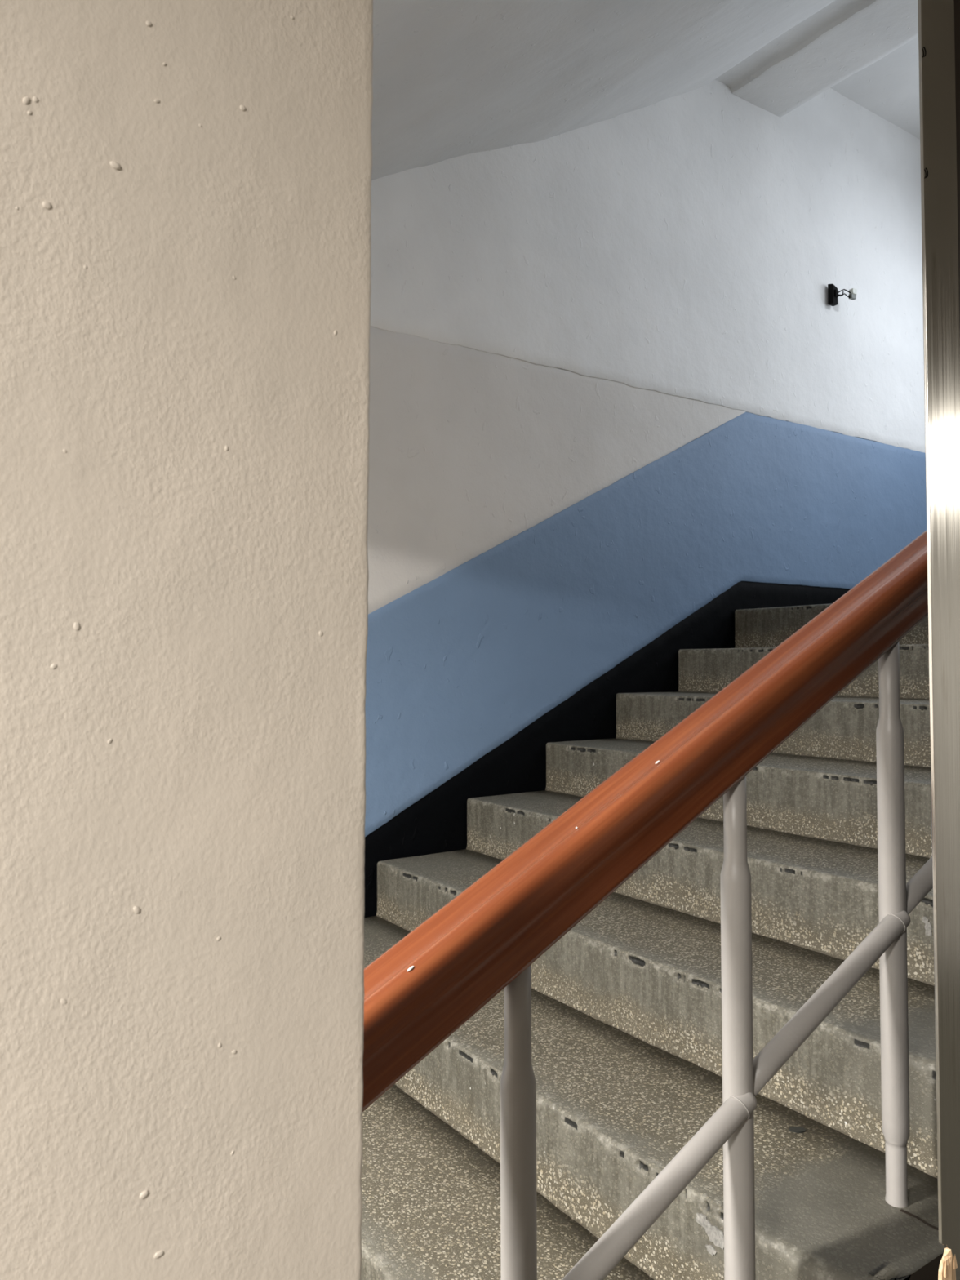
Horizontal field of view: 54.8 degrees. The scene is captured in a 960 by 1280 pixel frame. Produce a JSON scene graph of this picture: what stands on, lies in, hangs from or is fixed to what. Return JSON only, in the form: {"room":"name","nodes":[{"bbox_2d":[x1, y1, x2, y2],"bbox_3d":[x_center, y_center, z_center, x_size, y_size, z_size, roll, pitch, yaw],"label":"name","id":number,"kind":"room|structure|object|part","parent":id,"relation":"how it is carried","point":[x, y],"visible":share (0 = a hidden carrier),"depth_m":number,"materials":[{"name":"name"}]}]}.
{"room":"stairwell","nodes":[
{"label":"stairwell","id":0,"kind":"room"},
{"bbox_2d":[0,0,373,1279],"bbox_3d":[-1.312,0.291,-0.208,2.970,2.510,0.101,1,-2,-35],"label":"wall","id":1,"kind":"structure","parent":0,"point":[185,185],"depth_m":0.53,"materials":[{"name":"beige paint"}]},
{"bbox_2d":[364,80,926,917],"bbox_3d":[-0.585,-0.326,2.699,7.450,6.430,0.166,1,-2,-35],"label":"wall","id":2,"kind":"structure","parent":0,"point":[621,407],"depth_m":3.35,"materials":[{"name":"white paint"}]},
{"bbox_3d":[-0.601,1.310,2.555,7.300,3.150,0.013,1,-2,-35],"label":"black skirting","id":3,"kind":"part","parent":2,"relation":"part of","materials":[{"name":"paint"}]},
{"bbox_2d":[827,284,857,306],"bbox_3d":[1.598,-1.523,4.083,0.129,0.092,0.042,0,-1,0],"label":"wall fitting","id":4,"kind":"object","parent":2,"relation":"attached to","point":[833,291],"visible":1,"depth_m":4.07,"materials":[{"name":"black plastic"}]},
{"bbox_2d":[371,0,919,180],"bbox_3d":[0.222,-1.633,1.555,7.450,2.122,2.712,1,-2,-35],"label":"ceiling","id":5,"kind":"structure","parent":0,"point":[452,78],"depth_m":2.71,"materials":[{"name":"paint"}]},
{"bbox_3d":[0.666,1.626,0.797,7.400,0.120,4.312,1,-2,-35],"label":"floor","id":6,"kind":"structure","parent":0,"visible":0},
{"bbox_2d":[360,603,944,1279],"bbox_3d":[0.894,0.782,2.483,4.902,1.871,1.810,1,-2,-35],"label":"staircase","id":7,"kind":"structure","parent":6,"relation":"on","point":[627,1055],"depth_m":1.74,"materials":[{"name":"concrete"}]},
{"bbox_2d":[361,530,933,1279],"bbox_3d":[0.655,0.209,1.353,3.541,2.444,0.075,1,-2,-35],"label":"stair railing","id":8,"kind":"object","parent":7,"relation":"on","point":[486,940],"visible":0.86,"depth_m":1.05,"materials":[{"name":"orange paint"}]},
{"bbox_3d":[0.180,0.622,1.008,0.342,0.187,0.028,1,-2,-33],"label":"rail","id":9,"kind":"part","parent":8,"relation":"part of","materials":[{"name":"grey metal"}]},
{"bbox_3d":[0.449,0.463,1.198,0.342,0.187,0.028,1,-2,-33],"label":"rail","id":10,"kind":"part","parent":8,"relation":"part of","materials":[{"name":"grey metal"}]},
{"bbox_3d":[0.717,0.305,1.388,0.342,0.187,0.028,1,-2,-33],"label":"rail","id":11,"kind":"part","parent":8,"relation":"part of","materials":[{"name":"grey metal"}]},
{"bbox_2d":[789,1126,805,1133],"bbox_3d":[0.507,0.783,1.481,0.023,0.004,0.020,1,-2,-35],"label":"stain","id":12,"kind":"object","parent":7,"relation":"on","point":[792,1129],"depth_m":1.48,"materials":[{"name":"liquid"}]},
{"bbox_2d":[917,0,959,1279],"bbox_3d":[0.501,0.393,0.980,0.068,2.355,0.006,1,-2,-35],"label":"door frame","id":13,"kind":"structure","parent":6,"relation":"on","point":[936,46],"depth_m":0.98,"materials":[{"name":"silver metal"}]},
{"bbox_2d":[937,1247,957,1279],"bbox_3d":[0.483,1.098,0.941,0.029,0.944,0.007,1,-2,-35],"label":"batten","id":14,"kind":"object","parent":13,"relation":"attached to","point":[948,1264],"visible":1,"depth_m":0.95,"materials":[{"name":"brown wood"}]},
{"bbox_2d":[954,0,959,331],"bbox_3d":[0.906,0.399,1.275,0.931,2.345,0.035,1,-2,-35],"label":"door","id":15,"kind":"structure","parent":13,"relation":"attached to","point":[957,2],"depth_m":1.03,"materials":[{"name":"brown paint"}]}
]}

